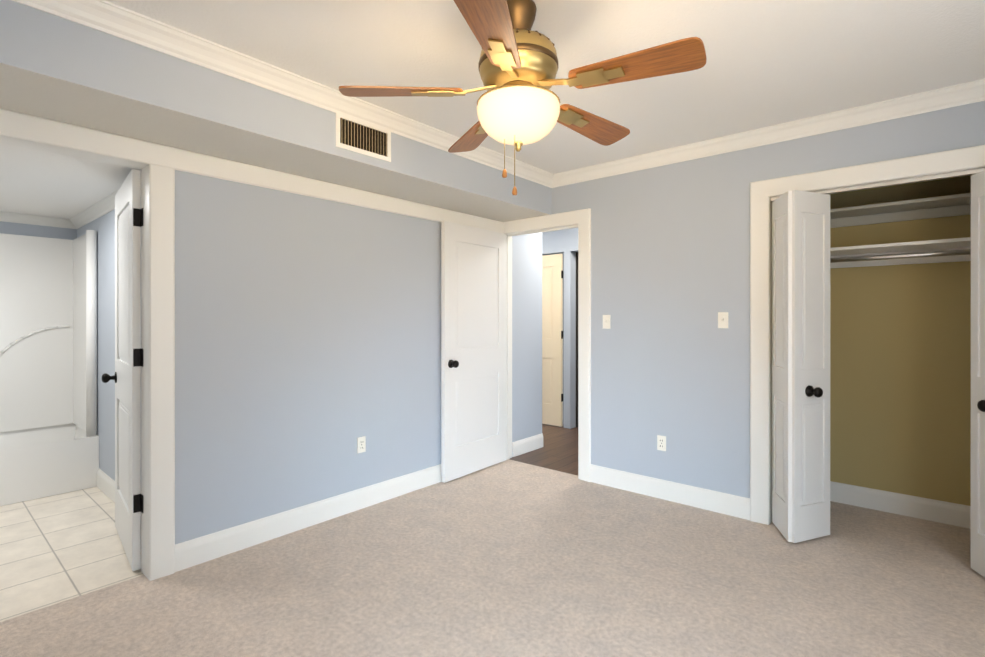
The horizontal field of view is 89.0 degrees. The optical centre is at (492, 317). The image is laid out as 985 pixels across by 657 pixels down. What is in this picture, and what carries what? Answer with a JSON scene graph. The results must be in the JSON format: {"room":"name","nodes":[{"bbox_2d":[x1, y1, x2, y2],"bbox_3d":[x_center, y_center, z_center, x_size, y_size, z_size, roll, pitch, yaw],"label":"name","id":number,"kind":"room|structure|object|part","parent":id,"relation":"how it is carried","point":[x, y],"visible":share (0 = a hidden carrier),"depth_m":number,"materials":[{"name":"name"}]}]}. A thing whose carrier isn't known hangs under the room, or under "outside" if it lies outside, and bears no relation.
{"room":"empty bedroom","nodes":[
{"label":"empty bedroom","id":0,"kind":"room"},
{"bbox_2d":[0,221,76,239],"bbox_3d":[-4.237,0.057,3.715,0.120,2.465,1.790,0,0,41],"label":"wall","id":1,"kind":"structure","parent":0,"point":[35,230],"depth_m":4.16,"materials":[{"name":"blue paint"}]},
{"bbox_2d":[0,211,67,227],"bbox_3d":[-4.197,-0.805,3.627,0.057,0.070,1.710,0,0,41],"label":"crown molding","id":2,"kind":"structure","parent":1,"relation":"attached to","point":[4,216],"depth_m":4.12,"materials":[{"name":"white wood"}]},
{"bbox_2d":[0,143,140,218],"bbox_3d":[-3.222,-0.865,2.841,2.560,0.050,1.790,0,0,41],"label":"ceiling","id":3,"kind":"structure","parent":0,"point":[41,183],"depth_m":3.09,"materials":[{"name":"white paint"}]},
{"bbox_2d":[0,487,143,621],"bbox_3d":[-3.204,1.321,2.828,2.605,0.058,1.790,0,0,41],"label":"floor","id":4,"kind":"structure","parent":0,"point":[56,549],"depth_m":2.77,"materials":[{"name":"beige tile"}]},
{"bbox_2d":[0,230,98,505],"bbox_3d":[-3.809,0.310,3.522,0.778,1.960,1.520,0,0,41],"label":"bathtub surround","id":5,"kind":"object","parent":4,"relation":"on","point":[49,441],"visible":1,"depth_m":4.06,"materials":[{"name":"white plastic"}]},
{"bbox_2d":[77,209,114,480],"bbox_3d":[-2.644,0.057,3.605,2.680,2.465,0.120,0,0,41],"label":"wall","id":6,"kind":"structure","parent":0,"point":[103,226],"depth_m":3.72,"materials":[{"name":"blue paint"}]},
{"bbox_2d":[68,189,118,228],"bbox_3d":[-2.656,-0.805,3.498,2.560,0.070,0.057,0,0,41],"label":"crown molding","id":7,"kind":"structure","parent":6,"relation":"attached to","point":[104,206],"depth_m":3.83,"materials":[{"name":"white wood"}]},
{"bbox_2d":[97,469,114,502],"bbox_3d":[-2.346,1.222,3.260,1.778,0.135,0.015,0,0,41],"label":"baseboard","id":8,"kind":"structure","parent":6,"relation":"attached to","point":[105,483],"depth_m":3.66,"materials":[{"name":"white wood"}]},
{"bbox_2d":[175,170,541,543],"bbox_3d":[-0.638,0.057,3.790,0.120,2.465,3.343,0,0,41],"label":"wall","id":9,"kind":"structure","parent":0,"point":[307,341],"depth_m":3.09,"materials":[{"name":"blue paint"}]},
{"bbox_2d":[101,169,140,570],"bbox_3d":[-2.055,0.263,2.818,0.177,2.030,0.762,0,0,-42],"label":"bathroom door","id":10,"kind":"structure","parent":9,"relation":"in","point":[126,376],"depth_m":2.65,"materials":[{"name":"white wood"}]},
{"bbox_2d":[141,494,142,512],"bbox_3d":[-1.773,0.940,2.538,0.036,0.090,0.002,0,0,41],"label":"hinge plate","id":11,"kind":"object","parent":9,"relation":"attached to","point":[141,494],"depth_m":2.54,"materials":[{"name":"black metal"}]},
{"bbox_2d":[141,349,142,366],"bbox_3d":[-1.773,0.200,2.538,0.036,0.090,0.002,0,0,41],"label":"hinge plate","id":12,"kind":"object","parent":9,"relation":"attached to","point":[142,360],"depth_m":2.53,"materials":[{"name":"black metal"}]},
{"bbox_2d":[141,208,142,225],"bbox_3d":[-1.773,-0.510,2.537,0.036,0.090,0.002,0,0,41],"label":"hinge plate","id":13,"kind":"object","parent":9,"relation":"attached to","point":[142,208],"depth_m":2.53,"materials":[{"name":"black metal"}]},
{"bbox_2d":[0,108,590,580],"bbox_3d":[-0.748,0.213,2.973,1.026,2.153,3.731,0,0,41],"label":"door frame","id":14,"kind":"structure","parent":9,"relation":"attached to","point":[161,371],"depth_m":2.51,"materials":[{"name":"white wood"}]},
{"bbox_2d":[175,464,440,571],"bbox_3d":[-0.760,1.222,3.546,0.015,0.135,2.631,0,0,41],"label":"baseboard","id":15,"kind":"structure","parent":9,"relation":"attached to","point":[199,550],"depth_m":3.03,"materials":[{"name":"white wood"}]},
{"bbox_2d":[357,436,365,453],"bbox_3d":[-0.888,0.860,3.400,0.009,0.106,0.064,0,0,41],"label":"electrical outlet","id":16,"kind":"object","parent":9,"relation":"attached to","point":[361,444],"visible":1,"depth_m":3.40,"materials":[{"name":"white plastic"}]},
{"bbox_2d":[441,221,506,482],"bbox_3d":[-0.109,0.262,4.192,0.116,2.030,0.806,0,0,39],"label":"bedroom door","id":17,"kind":"structure","parent":9,"relation":"in","point":[473,349],"depth_m":4.15,"materials":[{"name":"white wood"}]},
{"bbox_2d":[512,433,542,456],"bbox_3d":[0.346,1.221,4.832,0.015,0.135,0.480,0,0,41],"label":"baseboard","id":18,"kind":"structure","parent":9,"relation":"attached to","point":[526,445],"depth_m":4.81,"materials":[{"name":"white wood"}]},
{"bbox_2d":[0,459,984,656],"bbox_3d":[0.162,1.321,1.657,4.025,0.060,4.405,0,0,41],"label":"floor carpet","id":19,"kind":"object","parent":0,"point":[509,558],"visible":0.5,"depth_m":2.36,"materials":[{"name":"beige carpet"}]},
{"bbox_2d":[510,424,577,475],"bbox_3d":[0.385,1.319,5.455,4.460,0.058,1.645,0,0,41],"label":"floor","id":20,"kind":"structure","parent":0,"point":[558,451],"depth_m":4.81,"materials":[{"name":"brown wood"}]},
{"bbox_2d":[106,0,984,173],"bbox_3d":[0.172,-1.214,1.610,4.190,0.080,4.590,0,0,41],"label":"ceiling","id":21,"kind":"structure","parent":0,"point":[771,62],"depth_m":2.22,"materials":[{"name":"white paint"}]},
{"bbox_2d":[0,0,551,221],"bbox_3d":[-1.124,-1.018,2.725,0.530,0.311,4.348,0,0,41],"label":"soffit beam","id":22,"kind":"structure","parent":21,"relation":"attached to","point":[56,68],"depth_m":2.27,"materials":[{"name":"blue paint"}]},
{"bbox_2d":[12,0,555,187],"bbox_3d":[-0.896,-1.131,2.529,0.071,0.088,4.350,0,0,41],"label":"crown molding","id":23,"kind":"structure","parent":22,"relation":"attached to","point":[110,18],"depth_m":2.29,"materials":[{"name":"white wood"}]},
{"bbox_2d":[336,113,390,161],"bbox_3d":[-0.709,-1.002,2.790,0.013,0.184,0.360,0,0,41],"label":"air vent grille","id":24,"kind":"object","parent":22,"relation":"attached to","point":[357,136],"visible":1,"depth_m":2.78,"materials":[{"name":"white metal"}]},
{"bbox_2d":[339,0,706,194],"bbox_3d":[0.132,-0.812,1.901,1.260,0.724,1.254,0,0,41],"label":"ceiling fan","id":25,"kind":"object","parent":21,"relation":"hanging from","point":[518,104],"visible":1,"depth_m":1.77,"materials":[{"name":"brown wood"}]},
{"bbox_3d":[-0.272,-0.846,1.859,0.572,0.032,0.146,-2,12,-5],"label":"blade","id":26,"kind":"part","parent":25,"relation":"part of","materials":[{"name":"brown wood"}]},
{"bbox_3d":[-0.051,-0.847,2.235,0.146,0.032,0.572,-13,3,-23],"label":"blade","id":27,"kind":"part","parent":25,"relation":"part of","materials":[{"name":"brown wood"}]},
{"bbox_3d":[0.017,-0.846,1.533,0.146,0.032,0.573,12,5,12],"label":"blade","id":28,"kind":"part","parent":25,"relation":"part of","materials":[{"name":"brown wood"}]},
{"bbox_3d":[0.098,-0.736,1.895,0.314,0.138,0.314,0,0,41],"label":"lamp shade","id":29,"kind":"part","parent":25,"relation":"part of","materials":[{"name":"white glass"}]},
{"bbox_3d":[0.375,-0.846,2.140,0.572,0.032,0.146,3,-14,-41],"label":"blade","id":30,"kind":"part","parent":25,"relation":"part of","materials":[{"name":"brown wood"}]},
{"bbox_3d":[0.417,-0.846,1.707,0.572,0.032,0.146,2,-11,31],"label":"blade","id":31,"kind":"part","parent":25,"relation":"part of","materials":[{"name":"brown wood"}]},
{"bbox_2d":[542,228,577,254],"bbox_3d":[0.917,-0.977,5.896,1.710,0.400,0.120,0,0,41],"label":"wall","id":32,"kind":"structure","parent":0,"point":[552,242],"depth_m":5.95,"materials":[{"name":"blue paint"}]},
{"bbox_2d":[542,254,562,426],"bbox_3d":[0.532,0.261,6.141,0.762,2.030,0.177,0,0,41],"label":"hall door","id":33,"kind":"structure","parent":32,"relation":"in","point":[552,339],"depth_m":5.97,"materials":[{"name":"beige wood"}]},
{"bbox_2d":[564,229,575,428],"bbox_3d":[0.909,0.055,5.903,0.090,2.465,0.120,0,0,41],"label":"wall","id":34,"kind":"structure","parent":0,"point":[569,339],"depth_m":5.86,"materials":[{"name":"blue paint"}]},
{"bbox_2d":[576,252,577,426],"bbox_3d":[1.308,0.056,5.653,1.000,2.465,0.020,0,0,41],"label":"wall","id":35,"kind":"structure","parent":0,"point":[576,339],"depth_m":5.91,"materials":[{"name":"paint"}]},
{"bbox_2d":[552,101,984,497],"bbox_3d":[1.424,0.057,3.482,3.407,2.465,0.120,0,0,41],"label":"wall","id":36,"kind":"structure","parent":0,"point":[670,269],"depth_m":3.47,"materials":[{"name":"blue paint"}]},
{"bbox_2d":[507,225,577,459],"bbox_3d":[0.436,0.267,4.328,0.783,2.045,0.035,0,0,41],"label":"door frame","id":37,"kind":"object","parent":36,"relation":"attached to","point":[508,338],"visible":0.45,"depth_m":4.57,"materials":[{"name":"white wood"}]},
{"bbox_2d":[603,315,609,328],"bbox_3d":[0.874,0.029,3.860,0.064,0.106,0.023,0,0,41],"label":"light switch","id":38,"kind":"object","parent":36,"relation":"attached to","point":[606,321],"visible":1,"depth_m":3.86,"materials":[{"name":"white plastic"}]},
{"bbox_2d":[657,435,665,450],"bbox_3d":[1.208,0.895,3.583,0.064,0.106,0.009,0,0,41],"label":"electrical outlet","id":39,"kind":"object","parent":36,"relation":"attached to","point":[661,443],"visible":1,"depth_m":3.58,"materials":[{"name":"white plastic"}]},
{"bbox_2d":[590,464,749,519],"bbox_3d":[1.210,1.222,3.578,1.154,0.135,0.015,0,0,41],"label":"baseboard","id":40,"kind":"structure","parent":36,"relation":"attached to","point":[718,502],"depth_m":3.52,"materials":[{"name":"white wood"}]},
{"bbox_2d":[718,312,727,327],"bbox_3d":[1.518,0.015,3.306,0.064,0.106,0.023,0,0,41],"label":"light switch","id":41,"kind":"object","parent":36,"relation":"attached to","point":[722,319],"visible":1,"depth_m":3.31,"materials":[{"name":"white plastic"}]},
{"bbox_2d":[556,78,984,186],"bbox_3d":[1.768,-1.131,3.059,3.240,0.088,0.071,0,0,41],"label":"crown molding","id":42,"kind":"structure","parent":36,"relation":"attached to","point":[973,91],"depth_m":3.01,"materials":[{"name":"white wood"}]},
{"bbox_2d":[772,190,829,542],"bbox_3d":[1.851,0.275,2.966,0.273,2.000,0.311,0,0,13],"label":"bifold door","id":43,"kind":"structure","parent":36,"relation":"in","point":[800,366],"depth_m":2.90,"materials":[{"name":"white wood"}]},
{"bbox_2d":[750,145,984,524],"bbox_3d":[2.238,0.258,2.782,1.265,2.065,0.126,0,0,41],"label":"door frame","id":44,"kind":"structure","parent":36,"relation":"attached to","point":[771,337],"depth_m":3.15,"materials":[{"name":"white wood"}]},
{"bbox_2d":[770,168,984,201],"bbox_3d":[2.218,-0.744,2.759,1.225,0.022,0.036,0,0,41],"label":"door track","id":45,"kind":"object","parent":36,"relation":"attached to","point":[908,180],"depth_m":2.73,"materials":[{"name":"silver metal"}]},
{"bbox_2d":[971,171,984,576],"bbox_3d":[2.477,0.275,2.427,0.311,2.000,0.273,0,0,-22],"label":"bifold door","id":46,"kind":"structure","parent":36,"relation":"in","point":[977,372],"depth_m":2.51,"materials":[{"name":"white wood"}]},
{"bbox_2d":[829,175,971,505],"bbox_3d":[2.737,0.057,3.328,1.880,2.465,0.120,0,0,41],"label":"wall","id":47,"kind":"structure","parent":0,"point":[900,379],"depth_m":3.29,"materials":[{"name":"beige paint"}]},
{"bbox_2d":[830,193,970,267],"bbox_3d":[2.581,-0.532,3.146,1.638,0.364,0.359,0,0,41],"label":"shelf","id":48,"kind":"object","parent":47,"relation":"attached to","point":[938,251],"visible":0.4,"depth_m":3.18,"materials":[{"name":"white wood"}]},
{"bbox_2d":[830,481,970,528],"bbox_3d":[2.498,1.222,3.051,1.640,0.135,0.614,0,0,41],"label":"baseboard","id":49,"kind":"structure","parent":47,"relation":"attached to","point":[950,513],"depth_m":3.28,"materials":[{"name":"white wood"}]},
{"bbox_2d":[830,501,971,568],"bbox_3d":[2.555,1.320,2.956,2.090,0.060,0.685,0,0,41],"label":"floor","id":50,"kind":"structure","parent":0,"point":[942,542],"depth_m":3.00,"materials":[{"name":"beige carpet"}]}
]}

